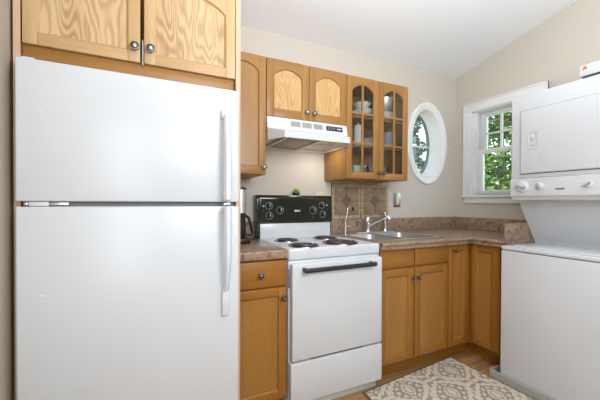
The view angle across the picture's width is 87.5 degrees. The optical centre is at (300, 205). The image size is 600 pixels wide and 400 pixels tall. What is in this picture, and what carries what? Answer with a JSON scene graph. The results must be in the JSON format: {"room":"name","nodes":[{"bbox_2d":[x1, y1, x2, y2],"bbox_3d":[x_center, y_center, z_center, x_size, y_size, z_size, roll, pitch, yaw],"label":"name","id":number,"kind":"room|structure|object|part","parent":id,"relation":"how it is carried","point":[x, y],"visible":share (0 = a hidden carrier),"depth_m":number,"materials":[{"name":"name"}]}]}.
{"room":"kitchen","nodes":[
{"label":"kitchen","id":0,"kind":"room"},
{"bbox_2d":[0,0,14,399],"bbox_3d":[-0.419,-0.568,-0.292,0.150,3.474,4.880,0,1,-26],"label":"wall","id":1,"kind":"structure","parent":0,"point":[7,359],"depth_m":1.03,"materials":[{"name":"beige paint"}]},
{"bbox_2d":[240,25,455,238],"bbox_3d":[0.079,-0.064,2.558,3.212,2.417,0.180,0,1,-26],"label":"wall","id":2,"kind":"structure","parent":0,"point":[286,171],"depth_m":2.64,"materials":[{"name":"beige paint"}]},
{"bbox_2d":[246,221,253,237],"bbox_3d":[-0.475,0.175,2.184,0.306,0.118,0.019,0,1,-26],"label":"backsplash","id":3,"kind":"structure","parent":2,"relation":"attached to","point":[248,231],"depth_m":2.23,"materials":[{"name":"brown tile"}]},
{"bbox_2d":[240,51,266,177],"bbox_3d":[-0.409,-0.561,2.026,0.289,0.737,0.350,0,1,-26],"label":"upper cabinet","id":4,"kind":"object","parent":2,"relation":"attached to","point":[253,66],"visible":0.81,"depth_m":1.93,"materials":[{"name":"brown wood"}]},
{"bbox_3d":[-0.351,-0.561,1.905,0.196,0.636,0.006,0,1,-26],"label":"panel","id":5,"kind":"part","parent":4,"relation":"part of","materials":[{"name":"brown wood"}]},
{"bbox_3d":[-0.349,-0.561,1.900,0.196,0.636,0.011,0,1,-26],"label":"moulding","id":6,"kind":"part","parent":4,"relation":"part of","materials":[{"name":"brown wood"}]},
{"bbox_2d":[266,57,346,125],"bbox_3d":[-0.007,-0.746,2.216,0.599,0.367,0.350,0,1,-26],"label":"upper cabinet","id":7,"kind":"object","parent":2,"relation":"attached to","point":[296,91],"visible":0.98,"depth_m":2.07,"materials":[{"name":"brown wood"}]},
{"bbox_3d":[-0.083,-0.745,2.029,0.296,0.364,0.019,0,1,-26],"label":"door","id":8,"kind":"part","parent":7,"relation":"part of","materials":[{"name":"brown wood"}]},
{"bbox_3d":[-0.084,-0.744,2.031,0.200,0.262,0.006,0,1,-26],"label":"panel","id":9,"kind":"part","parent":7,"relation":"part of","materials":[{"name":"brown wood"}]},
{"bbox_3d":[-0.082,-0.744,2.026,0.200,0.262,0.011,0,1,-26],"label":"moulding","id":10,"kind":"part","parent":7,"relation":"part of","materials":[{"name":"brown wood"}]},
{"bbox_3d":[0.187,-0.745,2.159,0.296,0.364,0.019,0,1,-26],"label":"door","id":11,"kind":"part","parent":7,"relation":"part of","materials":[{"name":"brown wood"}]},
{"bbox_3d":[0.186,-0.744,2.161,0.200,0.262,0.006,0,1,-26],"label":"panel","id":12,"kind":"part","parent":7,"relation":"part of","materials":[{"name":"brown wood"}]},
{"bbox_3d":[0.188,-0.744,2.156,0.200,0.262,0.011,0,1,-26],"label":"moulding","id":13,"kind":"part","parent":7,"relation":"part of","materials":[{"name":"brown wood"}]},
{"bbox_2d":[266,116,349,153],"bbox_3d":[0.017,-0.485,2.168,0.595,0.152,0.457,0,1,-26],"label":"range hood","id":14,"kind":"object","parent":2,"relation":"attached to","point":[286,134],"visible":0.99,"depth_m":2.06,"materials":[{"name":"white metal"}]},
{"bbox_3d":[-0.172,-0.422,2.091,0.012,0.019,0.400,0,1,-26],"label":"filter rail","id":15,"kind":"part","parent":14,"relation":"part of","materials":[{"name":"silver metal"}]},
{"bbox_2d":[291,121,300,127],"bbox_3d":[-0.034,-0.526,2.038,0.070,0.037,0.011,0,1,-26],"label":"vent grille","id":16,"kind":"object","parent":14,"relation":"attached to","point":[294,124],"depth_m":2.04,"materials":[{"name":"grey metal"}]},
{"bbox_2d":[302,122,311,128],"bbox_3d":[0.041,-0.526,2.074,0.070,0.037,0.011,0,1,-26],"label":"vent grille","id":17,"kind":"object","parent":14,"relation":"attached to","point":[305,125],"depth_m":2.07,"materials":[{"name":"grey metal"}]},
{"bbox_3d":[0.043,-0.422,2.193,0.012,0.019,0.400,0,1,-26],"label":"filter rail","id":18,"kind":"part","parent":14,"relation":"part of","materials":[{"name":"silver metal"}]},
{"bbox_2d":[313,124,322,129],"bbox_3d":[0.116,-0.527,2.110,0.070,0.037,0.011,0,1,-26],"label":"vent grille","id":19,"kind":"object","parent":14,"relation":"attached to","point":[315,126],"depth_m":2.11,"materials":[{"name":"grey metal"}]},
{"bbox_3d":[0.232,-0.526,2.165,0.131,0.034,0.010,0,1,-26],"label":"control panel","id":20,"kind":"part","parent":14,"relation":"part of","materials":[{"name":"black plastic"}]},
{"bbox_2d":[316,192,323,195],"bbox_3d":[0.153,-0.051,2.491,0.076,0.112,0.006,0,1,-26],"label":"wall outlet","id":21,"kind":"object","parent":2,"relation":"attached to","point":[317,193],"visible":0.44,"depth_m":2.49,"materials":[{"name":"beige plastic"}]},
{"bbox_2d":[331,183,360,218],"bbox_3d":[0.376,-0.034,2.594,0.286,0.294,0.012,0,1,-26],"label":"wall tile","id":22,"kind":"structure","parent":2,"relation":"attached to","point":[343,195],"depth_m":2.58,"materials":[{"name":"brown tile"}]},
{"bbox_2d":[324,75,407,182],"bbox_3d":[0.522,-0.561,2.472,0.574,0.735,0.350,0,1,-26],"label":"upper cabinet","id":23,"kind":"object","parent":2,"relation":"attached to","point":[338,164],"visible":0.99,"depth_m":2.41,"materials":[{"name":"brown wood"}]},
{"bbox_2d":[352,165,360,171],"bbox_3d":[0.424,-0.255,2.373,0.080,0.088,0.050,0,1,-26],"label":"box","id":24,"kind":"object","parent":23,"relation":"in","point":[356,168],"visible":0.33,"depth_m":2.35,"materials":[{"name":"green"}]},
{"bbox_2d":[354,123,360,144],"bbox_3d":[0.439,-0.540,2.404,0.070,0.188,0.070,0,1,-26],"label":"paper towel roll","id":25,"kind":"object","parent":23,"relation":"on","point":[357,128],"visible":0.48,"depth_m":2.38,"materials":[{"name":"white paper"}]},
{"bbox_3d":[0.452,-0.560,2.288,0.284,0.732,0.019,0,1,-26],"label":"door","id":26,"kind":"part","parent":23,"relation":"part of","materials":[{"name":"brown wood"}]},
{"bbox_3d":[0.453,-0.557,2.285,0.196,0.637,0.011,0,1,-26],"label":"moulding","id":27,"kind":"part","parent":23,"relation":"part of","materials":[{"name":"brown wood"}]},
{"bbox_2d":[352,115,401,129],"bbox_3d":[0.509,-0.654,2.499,0.540,0.016,0.269,0,1,-26],"label":"shelf","id":28,"kind":"object","parent":23,"relation":"attached to","point":[368,122],"depth_m":2.47,"materials":[{"name":"brown wood"}]},
{"bbox_2d":[352,144,401,154],"bbox_3d":[0.508,-0.438,2.502,0.540,0.016,0.269,0,1,-26],"label":"shelf","id":29,"kind":"object","parent":23,"relation":"attached to","point":[356,149],"depth_m":2.49,"materials":[{"name":"brown wood"}]},
{"bbox_2d":[384,132,395,148],"bbox_3d":[0.712,-0.513,2.535,0.112,0.135,0.112,0,1,-26],"label":"pitcher","id":30,"kind":"object","parent":23,"relation":"on","point":[388,135],"visible":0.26,"depth_m":2.49,"materials":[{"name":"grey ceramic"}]},
{"bbox_3d":[0.711,-0.560,2.412,0.283,0.732,0.019,0,1,-26],"label":"door","id":31,"kind":"part","parent":23,"relation":"part of","materials":[{"name":"brown wood"}]},
{"bbox_3d":[0.712,-0.557,2.409,0.195,0.637,0.011,0,1,-26],"label":"moulding","id":32,"kind":"part","parent":23,"relation":"part of","materials":[{"name":"brown wood"}]},
{"bbox_3d":[0.482,-0.669,2.446,0.172,0.014,0.172,0,1,-26],"label":"dinner plate","id":33,"kind":"object","parent":23,"relation":"on","visible":0},
{"bbox_3d":[0.483,-0.677,2.446,0.172,0.014,0.172,0,1,-26],"label":"dinner plate","id":34,"kind":"object","parent":33,"relation":"on","visible":0},
{"bbox_3d":[0.483,-0.686,2.446,0.172,0.014,0.172,0,1,-26],"label":"dinner plate","id":35,"kind":"object","parent":34,"relation":"on","visible":0},
{"bbox_3d":[0.483,-0.694,2.446,0.172,0.014,0.172,0,1,-26],"label":"dinner plate","id":36,"kind":"object","parent":35,"relation":"on","visible":0},
{"bbox_3d":[0.483,-0.703,2.446,0.172,0.014,0.172,0,1,-26],"label":"dinner plate","id":37,"kind":"object","parent":36,"relation":"on","visible":0},
{"bbox_3d":[0.483,-0.711,2.446,0.172,0.014,0.172,0,1,-26],"label":"dinner plate","id":38,"kind":"object","parent":37,"relation":"on","visible":0},
{"bbox_3d":[0.483,-0.720,2.446,0.172,0.014,0.172,0,1,-26],"label":"dinner plate","id":39,"kind":"object","parent":38,"relation":"on","visible":0},
{"bbox_3d":[0.483,-0.728,2.446,0.172,0.014,0.172,0,1,-26],"label":"dinner plate","id":40,"kind":"object","parent":39,"relation":"on","visible":0},
{"bbox_2d":[352,101,370,108],"bbox_3d":[0.474,-0.762,2.441,0.144,0.050,0.144,0,1,-26],"label":"bowl","id":41,"kind":"object","parent":40,"relation":"on","point":[356,105],"visible":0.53,"depth_m":2.40,"materials":[{"name":"white ceramic"}]},
{"bbox_3d":[0.678,-0.669,2.540,0.176,0.014,0.176,0,1,-26],"label":"dinner plate","id":42,"kind":"object","parent":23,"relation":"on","visible":0},
{"bbox_3d":[0.678,-0.678,2.540,0.176,0.014,0.176,0,1,-26],"label":"dinner plate","id":43,"kind":"object","parent":42,"relation":"on","visible":0},
{"bbox_3d":[0.678,-0.686,2.540,0.176,0.014,0.176,0,1,-26],"label":"dinner plate","id":44,"kind":"object","parent":43,"relation":"on","visible":0},
{"bbox_3d":[0.678,-0.695,2.540,0.176,0.014,0.176,0,1,-26],"label":"dinner plate","id":45,"kind":"object","parent":44,"relation":"on","visible":0},
{"bbox_3d":[0.678,-0.703,2.540,0.176,0.014,0.176,0,1,-26],"label":"dinner plate","id":46,"kind":"object","parent":45,"relation":"on","visible":0},
{"bbox_3d":[0.678,-0.712,2.540,0.176,0.014,0.176,0,1,-26],"label":"dinner plate","id":47,"kind":"object","parent":46,"relation":"on","visible":0},
{"bbox_3d":[0.678,-0.720,2.540,0.176,0.014,0.176,0,1,-26],"label":"dinner plate","id":48,"kind":"object","parent":47,"relation":"on","visible":0},
{"bbox_3d":[0.678,-0.729,2.539,0.176,0.014,0.176,0,1,-26],"label":"dinner plate","id":49,"kind":"object","parent":48,"relation":"on","visible":0},
{"bbox_2d":[384,97,392,110],"bbox_3d":[0.678,-0.795,2.539,0.170,0.115,0.170,0,1,-26],"label":"mixing bowl","id":50,"kind":"object","parent":49,"relation":"on","point":[388,101],"visible":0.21,"depth_m":2.47,"materials":[{"name":"silver metal"}]},
{"bbox_2d":[360,184,387,218],"bbox_3d":[0.639,-0.034,2.720,0.294,0.294,0.012,0,1,-26],"label":"wall tile","id":51,"kind":"structure","parent":2,"relation":"attached to","point":[374,197],"depth_m":2.71,"materials":[{"name":"brown tile"}]},
{"bbox_2d":[393,193,399,206],"bbox_3d":[0.869,-0.047,2.832,0.080,0.127,0.010,0,1,-26],"label":"wall outlet","id":52,"kind":"object","parent":2,"relation":"attached to","point":[396,196],"visible":1,"depth_m":2.82,"materials":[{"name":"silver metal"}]},
{"bbox_2d":[330,216,526,233],"bbox_3d":[1.089,0.177,2.461,1.473,0.118,0.873,0,1,-26],"label":"backsplash","id":53,"kind":"structure","parent":2,"relation":"attached to","point":[416,223],"depth_m":2.84,"materials":[{"name":"brown stone"}]},
{"bbox_2d":[408,102,449,183],"bbox_3d":[1.184,-0.590,3.059,0.541,0.776,0.194,0,1,-26],"label":"window","id":54,"kind":"structure","parent":2,"relation":"in","point":[430,117],"depth_m":3.06,"materials":[{"name":"white"}]},
{"bbox_3d":[1.141,-0.591,3.120,0.350,0.614,0.045,0,1,-26],"label":"frame","id":55,"kind":"part","parent":54,"relation":"part of","materials":[{"name":"grey"}]},
{"bbox_2d":[241,0,575,78],"bbox_3d":[1.147,-1.850,0.362,3.542,1.282,5.030,0,1,-26],"label":"ceiling","id":56,"kind":"structure","parent":0,"point":[448,38],"depth_m":2.36,"materials":[{"name":"white paint"}]},
{"bbox_2d":[332,349,536,399],"bbox_3d":[1.137,1.218,0.390,3.542,0.100,5.030,0,1,-26],"label":"floor","id":57,"kind":"structure","parent":0,"point":[467,357],"depth_m":2.22,"materials":[{"name":"brown wood"}]},
{"bbox_2d":[13,0,23,399],"bbox_3d":[-1.140,0.098,1.431,0.020,2.105,0.802,0,1,-26],"label":"cabinet end panel","id":58,"kind":"object","parent":57,"relation":"on","point":[17,4],"visible":0.1,"depth_m":1.06,"materials":[{"name":"brown wood"}]},
{"bbox_2d":[15,56,238,399],"bbox_3d":[-0.764,0.314,1.526,0.745,1.634,0.860,0,1,-26],"label":"refrigerator","id":59,"kind":"object","parent":57,"relation":"on","point":[127,225],"visible":1,"depth_m":1.16,"materials":[{"name":"white metal"}]},
{"bbox_3d":[-0.896,-0.005,1.079,0.055,0.015,0.045,0,1,-26],"label":"hinge plate","id":60,"kind":"part","parent":59,"relation":"part of","materials":[{"name":"white plastic"}]},
{"bbox_3d":[-0.612,-0.252,1.208,0.745,0.477,0.047,0,1,-26],"label":"freezer door","id":61,"kind":"part","parent":59,"relation":"part of","materials":[{"name":"white metal"}]},
{"bbox_3d":[-0.615,0.527,1.215,0.745,1.046,0.047,0,1,-26],"label":"fridge door","id":62,"kind":"part","parent":59,"relation":"part of","materials":[{"name":"white metal"}]},
{"bbox_2d":[22,0,234,90],"bbox_3d":[-0.789,-0.727,1.575,0.740,0.445,0.830,0,1,-26],"label":"upper cabinet","id":63,"kind":"object","parent":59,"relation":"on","point":[184,41],"visible":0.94,"depth_m":1.23,"materials":[{"name":"brown wood"}]},
{"bbox_3d":[-0.795,-0.748,1.155,0.360,0.378,0.019,0,1,-26],"label":"door","id":64,"kind":"part","parent":63,"relation":"part of","materials":[{"name":"brown wood"}]},
{"bbox_3d":[-0.793,-0.742,1.153,0.276,0.283,0.011,0,1,-26],"label":"moulding","id":65,"kind":"part","parent":63,"relation":"part of","materials":[{"name":"brown wood"}]},
{"bbox_3d":[-0.796,-0.742,1.158,0.276,0.283,0.006,0,1,-26],"label":"panel","id":66,"kind":"part","parent":63,"relation":"part of","materials":[{"name":"brown wood"}]},
{"bbox_3d":[-0.639,-0.612,1.206,0.033,0.033,0.028,0,1,-26],"label":"knob","id":67,"kind":"part","parent":63,"relation":"part of","materials":[{"name":"silver metal"}]},
{"bbox_3d":[-0.590,-0.614,1.229,0.033,0.033,0.028,0,1,-26],"label":"knob","id":68,"kind":"part","parent":63,"relation":"part of","materials":[{"name":"silver metal"}]},
{"bbox_3d":[-0.457,-0.748,1.317,0.362,0.378,0.019,0,1,-26],"label":"door","id":69,"kind":"part","parent":63,"relation":"part of","materials":[{"name":"brown wood"}]},
{"bbox_3d":[-0.458,-0.743,1.320,0.278,0.283,0.006,0,1,-26],"label":"panel","id":70,"kind":"part","parent":63,"relation":"part of","materials":[{"name":"brown wood"}]},
{"bbox_3d":[-0.455,-0.743,1.315,0.278,0.283,0.011,0,1,-26],"label":"moulding","id":71,"kind":"part","parent":63,"relation":"part of","materials":[{"name":"brown wood"}]},
{"bbox_3d":[-0.623,-0.005,1.232,0.699,0.018,0.035,0,1,-26],"label":"rail","id":72,"kind":"part","parent":59,"relation":"part of","materials":[{"name":"grey metal"}]},
{"bbox_3d":[-0.305,-0.206,1.297,0.040,0.378,0.060,0,1,-26],"label":"door handle","id":73,"kind":"part","parent":59,"relation":"part of","materials":[{"name":"white plastic"}]},
{"bbox_3d":[-0.308,0.236,1.300,0.032,0.457,0.060,0,1,-26],"label":"door handle","id":74,"kind":"part","parent":59,"relation":"part of","materials":[{"name":"white plastic"}]},
{"bbox_2d":[234,0,240,399],"bbox_3d":[-0.454,0.097,1.760,0.021,2.105,0.802,0,1,-26],"label":"cabinet end panel","id":75,"kind":"object","parent":57,"relation":"on","point":[237,83],"visible":0.08,"depth_m":1.40,"materials":[{"name":"brown wood"}]},
{"bbox_2d":[240,258,286,399],"bbox_3d":[-0.339,0.717,1.901,0.304,0.865,0.640,0,1,-26],"label":"base cabinet","id":76,"kind":"object","parent":57,"relation":"on","point":[263,297],"visible":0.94,"depth_m":1.65,"materials":[{"name":"orange wood"}]},
{"bbox_3d":[-0.219,0.743,1.650,0.212,0.512,0.006,0,1,-26],"label":"panel","id":77,"kind":"part","parent":76,"relation":"part of","materials":[{"name":"orange wood"}]},
{"bbox_3d":[-0.217,0.743,1.645,0.212,0.512,0.011,0,1,-26],"label":"moulding","id":78,"kind":"part","parent":76,"relation":"part of","materials":[{"name":"orange wood"}]},
{"bbox_3d":[-0.217,0.365,1.644,0.302,0.138,0.020,0,1,-26],"label":"drawer","id":79,"kind":"part","parent":76,"relation":"part of","materials":[{"name":"orange wood"}]},
{"bbox_2d":[240,221,287,261],"bbox_3d":[-0.342,0.201,1.907,0.306,0.164,0.634,0,1,-26],"label":"countertop","id":80,"kind":"structure","parent":76,"relation":"on","point":[256,250],"depth_m":1.67,"materials":[{"name":"brown stone"}]},
{"bbox_2d":[240,187,256,243],"bbox_3d":[-0.353,0.061,2.010,0.232,0.350,0.202,0,1,-26],"label":"coffee maker","id":81,"kind":"object","parent":80,"relation":"on","point":[243,239],"visible":0.68,"depth_m":1.95,"materials":[{"name":"black plastic"}]},
{"bbox_3d":[-0.331,0.127,1.998,0.060,0.141,0.020,0,1,-26],"label":"handle","id":82,"kind":"part","parent":81,"relation":"part of","materials":[{"name":"black plastic"}]},
{"bbox_2d":[254,195,381,399],"bbox_3d":[0.100,0.539,2.073,0.638,1.219,0.685,0,1,-26],"label":"electric range","id":83,"kind":"object","parent":57,"relation":"on","point":[334,283],"visible":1,"depth_m":1.84,"materials":[{"name":"white metal"}]},
{"bbox_3d":[-0.095,0.235,2.084,0.168,0.005,0.168,0,1,-26],"label":"burner","id":84,"kind":"part","parent":83,"relation":"part of","materials":[{"name":"black metal"}]},
{"bbox_2d":[292,189,299,194],"bbox_3d":[-0.036,-0.100,2.348,0.058,0.053,0.059,0,1,-26],"label":"potted succulent","id":85,"kind":"object","parent":83,"relation":"on","point":[295,192],"visible":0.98,"depth_m":2.33,"materials":[{"name":"green plant"}]},
{"bbox_3d":[0.016,0.237,1.844,0.184,0.005,0.184,0,1,-26],"label":"burner","id":86,"kind":"part","parent":83,"relation":"part of","materials":[{"name":"black metal"}]},
{"bbox_2d":[258,222,378,260],"bbox_3d":[0.089,0.217,2.106,0.627,0.170,0.590,0,1,-26],"label":"cooktop","id":87,"kind":"object","parent":83,"relation":"in","point":[304,241],"depth_m":1.97,"materials":[{"name":"white metal"}]},
{"bbox_3d":[0.087,1.119,2.114,0.603,0.060,0.552,0,1,-26],"label":"kick plate","id":88,"kind":"part","parent":83,"relation":"part of","materials":[{"name":"white metal"}]},
{"bbox_2d":[284,253,378,399],"bbox_3d":[0.086,0.696,2.114,0.623,0.785,0.582,0,1,-26],"label":"oven","id":89,"kind":"object","parent":83,"relation":"in","point":[289,261],"depth_m":1.74,"materials":[{"name":"white metal"}]},
{"bbox_3d":[0.219,0.975,1.838,0.622,0.228,0.036,0,1,-26],"label":"storage drawer","id":90,"kind":"part","parent":83,"relation":"part of","materials":[{"name":"white metal"}]},
{"bbox_3d":[0.223,0.584,1.832,0.611,0.530,0.037,0,1,-26],"label":"oven door","id":91,"kind":"part","parent":83,"relation":"part of","materials":[{"name":"white metal"}]},
{"bbox_3d":[0.247,0.237,1.982,0.228,0.005,0.228,0,1,-26],"label":"burner","id":92,"kind":"part","parent":83,"relation":"part of","materials":[{"name":"black metal"}]},
{"bbox_3d":[0.237,0.350,1.767,0.480,0.026,0.017,0,1,-26],"label":"door handle","id":93,"kind":"part","parent":83,"relation":"part of","materials":[{"name":"grey metal"}]},
{"bbox_2d":[378,245,447,373],"bbox_3d":[0.662,0.715,2.389,0.632,0.865,0.625,0,1,-26],"label":"base cabinet","id":94,"kind":"object","parent":57,"relation":"on","point":[414,328],"visible":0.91,"depth_m":2.13,"materials":[{"name":"orange wood"}]},
{"bbox_3d":[0.632,0.348,2.068,0.294,0.120,0.020,0,1,-26],"label":"drawer","id":95,"kind":"part","parent":94,"relation":"part of","materials":[{"name":"orange wood"}]},
{"bbox_3d":[0.630,0.727,2.074,0.193,0.512,0.006,0,1,-26],"label":"panel","id":96,"kind":"part","parent":94,"relation":"part of","materials":[{"name":"orange wood"}]},
{"bbox_3d":[0.632,0.727,2.069,0.193,0.512,0.011,0,1,-26],"label":"moulding","id":97,"kind":"part","parent":94,"relation":"part of","materials":[{"name":"orange wood"}]},
{"bbox_3d":[0.631,0.727,2.071,0.293,0.612,0.019,0,1,-26],"label":"door","id":98,"kind":"part","parent":94,"relation":"part of","materials":[{"name":"orange wood"}]},
{"bbox_3d":[0.917,0.726,2.208,0.322,0.612,0.019,0,1,-26],"label":"door","id":99,"kind":"part","parent":94,"relation":"part of","materials":[{"name":"orange wood"}]},
{"bbox_3d":[0.918,0.348,2.205,0.322,0.120,0.020,0,1,-26],"label":"drawer","id":100,"kind":"part","parent":94,"relation":"part of","materials":[{"name":"orange wood"}]},
{"bbox_3d":[0.915,0.726,2.211,0.222,0.512,0.006,0,1,-26],"label":"panel","id":101,"kind":"part","parent":94,"relation":"part of","materials":[{"name":"orange wood"}]},
{"bbox_3d":[0.918,0.726,2.206,0.222,0.512,0.011,0,1,-26],"label":"moulding","id":102,"kind":"part","parent":94,"relation":"part of","materials":[{"name":"orange wood"}]},
{"bbox_2d":[362,357,534,399],"bbox_3d":[1.061,1.152,1.513,0.906,0.009,1.481,0,1,-26],"label":"area rug","id":103,"kind":"object","parent":57,"relation":"on","point":[448,378],"visible":1,"depth_m":1.97,"materials":[{"name":"beige fabric"}]},
{"bbox_2d":[438,244,503,364],"bbox_3d":[1.363,0.715,2.618,0.828,0.865,0.818,0,1,-26],"label":"base cabinet","id":104,"kind":"object","parent":57,"relation":"on","point":[474,270],"visible":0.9,"depth_m":2.31,"materials":[{"name":"orange wood"}]},
{"bbox_2d":[330,216,535,250],"bbox_3d":[1.093,0.201,2.453,1.473,0.164,0.891,0,1,-26],"label":"countertop","id":105,"kind":"structure","parent":104,"relation":"on","point":[495,232],"depth_m":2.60,"materials":[{"name":"brown stone"}]},
{"bbox_2d":[343,205,353,233],"bbox_3d":[0.382,0.114,2.495,0.100,0.226,0.036,0,1,-26],"label":"water tap","id":106,"kind":"object","parent":105,"relation":"on","point":[345,225],"visible":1,"depth_m":2.48,"materials":[{"name":"silver metal"}]},
{"bbox_2d":[354,212,393,233],"bbox_3d":[0.634,0.143,2.549,0.380,0.169,0.166,0,1,-26],"label":"faucet","id":107,"kind":"object","parent":105,"relation":"on","point":[368,224],"visible":1,"depth_m":2.56,"materials":[{"name":"silver metal"}]},
{"bbox_3d":[0.609,0.221,2.602,0.380,0.011,0.050,0,1,-26],"label":"deck plate","id":108,"kind":"part","parent":107,"relation":"part of","materials":[{"name":"silver metal"}]},
{"bbox_3d":[0.631,0.129,2.536,0.192,0.107,0.029,0,1,21],"label":"spout","id":109,"kind":"part","parent":107,"relation":"part of","materials":[{"name":"silver metal"}]},
{"bbox_2d":[336,231,442,241],"bbox_3d":[0.661,0.301,2.394,0.605,0.144,0.512,0,1,-26],"label":"sink","id":110,"kind":"object","parent":105,"relation":"in","point":[383,236],"visible":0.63,"depth_m":2.45,"materials":[{"name":"silver metal"}]},
{"bbox_3d":[0.540,0.301,2.296,0.252,0.144,0.390,0,1,-26],"label":"bowl","id":111,"kind":"part","parent":110,"relation":"part of","materials":[{"name":"silver metal"}]},
{"bbox_3d":[0.804,0.301,2.422,0.272,0.144,0.390,0,1,-26],"label":"bowl","id":112,"kind":"part","parent":110,"relation":"part of","materials":[{"name":"silver metal"}]},
{"bbox_3d":[1.162,0.660,2.326,0.205,0.744,0.019,0,1,-26],"label":"door","id":113,"kind":"part","parent":104,"relation":"part of","materials":[{"name":"orange wood"}]},
{"bbox_3d":[1.161,0.660,2.328,0.105,0.644,0.006,0,1,-26],"label":"panel","id":114,"kind":"part","parent":104,"relation":"part of","materials":[{"name":"orange wood"}]},
{"bbox_3d":[1.163,0.660,2.323,0.105,0.644,0.011,0,1,-26],"label":"moulding","id":115,"kind":"part","parent":104,"relation":"part of","materials":[{"name":"orange wood"}]},
{"bbox_3d":[1.333,0.661,2.276,0.011,0.644,0.105,0,1,-26],"label":"moulding","id":116,"kind":"part","parent":104,"relation":"part of","materials":[{"name":"orange wood"}]},
{"bbox_3d":[1.338,0.661,2.278,0.006,0.644,0.105,0,1,-26],"label":"panel","id":117,"kind":"part","parent":104,"relation":"part of","materials":[{"name":"orange wood"}]},
{"bbox_3d":[1.336,0.661,2.277,0.019,0.744,0.205,0,1,-26],"label":"door","id":118,"kind":"part","parent":104,"relation":"part of","materials":[{"name":"orange wood"}]},
{"bbox_2d":[489,365,553,399],"bbox_3d":[1.779,1.132,1.892,0.710,0.048,0.851,0,1,-26],"label":"pan","id":119,"kind":"object","parent":57,"relation":"on","point":[494,371],"visible":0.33,"depth_m":1.97,"materials":[{"name":"grey plastic"}]},
{"bbox_2d":[500,74,599,399],"bbox_3d":[1.774,0.223,1.890,0.675,1.849,0.703,0,1,-26],"label":"dryer","id":120,"kind":"object","parent":119,"relation":"on","point":[550,286],"visible":0.96,"depth_m":1.84,"materials":[{"name":"white metal"}]},
{"bbox_3d":[1.410,-0.118,2.002,0.021,0.074,0.074,0,1,-26],"label":"timer knob","id":121,"kind":"part","parent":120,"relation":"part of","materials":[{"name":"white plastic"}]},
{"bbox_2d":[500,243,599,399],"bbox_3d":[1.772,0.691,1.894,0.675,0.865,0.703,0,1,-26],"label":"washer","id":122,"kind":"object","parent":120,"relation":"in","point":[550,292],"depth_m":1.81,"materials":[{"name":"white metal"}]},
{"bbox_3d":[1.642,-0.100,1.815,0.236,0.139,0.688,0,1,-26],"label":"control panel","id":123,"kind":"part","parent":120,"relation":"part of","materials":[{"name":"white plastic"}]},
{"bbox_3d":[1.532,-0.397,1.762,0.016,0.398,0.553,0,1,-26],"label":"dryer door","id":124,"kind":"part","parent":120,"relation":"part of","materials":[{"name":"white metal"}]},
{"bbox_3d":[1.560,-0.115,1.703,0.009,0.040,0.040,0,1,-26],"label":"selector knob","id":125,"kind":"part","parent":120,"relation":"part of","materials":[{"name":"white plastic"}]},
{"bbox_2d":[580,60,599,78],"bbox_3d":[1.701,-0.737,1.659,0.183,0.074,0.288,0,1,-26],"label":"flat box","id":126,"kind":"object","parent":120,"relation":"on","point":[588,70],"visible":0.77,"depth_m":1.71,"materials":[{"name":"white cardboard"}]},
{"bbox_2d":[455,0,599,219],"bbox_3d":[2.626,-0.572,1.169,0.180,3.474,4.880,0,1,-26],"label":"wall","id":127,"kind":"structure","parent":0,"point":[554,51],"depth_m":2.54,"materials":[{"name":"beige paint"}]},
{"bbox_2d":[461,80,548,202],"bbox_3d":[1.827,-0.493,2.782,0.206,0.951,0.739,0,1,-26],"label":"window","id":128,"kind":"structure","parent":127,"relation":"in","point":[476,114],"depth_m":2.98,"materials":[{"name":"white wood"}]},
{"bbox_3d":[1.776,-0.081,2.762,0.096,0.025,0.739,0,1,-26],"label":"sill","id":129,"kind":"part","parent":128,"relation":"part of","materials":[{"name":"white wood"}]},
{"bbox_3d":[1.826,-0.310,2.787,0.033,0.429,0.520,0,1,-26],"label":"sash","id":130,"kind":"part","parent":128,"relation":"part of","materials":[{"name":"white wood"}]},
{"bbox_3d":[1.861,-0.683,2.800,0.032,0.382,0.520,0,1,-26],"label":"sash","id":131,"kind":"part","parent":128,"relation":"part of","materials":[{"name":"white wood"}]},
{"label":"outside","id":132,"kind":"structure","parent":0,"visible":0},
{"bbox_3d":[-4.788,1.346,27.974,70.000,0.100,49.810,0,1,-26],"label":"lawn","id":133,"kind":"structure","parent":132,"visible":0},
{"bbox_2d":[412,118,425,171],"bbox_3d":[3.200,-1.684,9.862,2.400,6.350,2.476,0,1,-26],"label":"conifer tree","id":134,"kind":"object","parent":133,"relation":"on","point":[417,152],"visible":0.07,"depth_m":9.49,"materials":[{"name":"green plant"}]},
{"bbox_2d":[425,111,511,189],"bbox_3d":[6.906,-1.972,10.987,4.672,6.929,4.578,0,1,-26],"label":"leafy tree","id":135,"kind":"object","parent":133,"relation":"on","point":[494,123],"visible":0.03,"depth_m":10.12,"materials":[{"name":"green plant"}]},
{"bbox_2d":[484,112,511,189],"bbox_3d":[5.020,-1.332,6.556,3.145,5.720,3.752,0,1,-26],"label":"leafy tree","id":136,"kind":"object","parent":133,"relation":"on","point":[491,176],"visible":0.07,"depth_m":6.88,"materials":[{"name":"green plant"}]}
]}

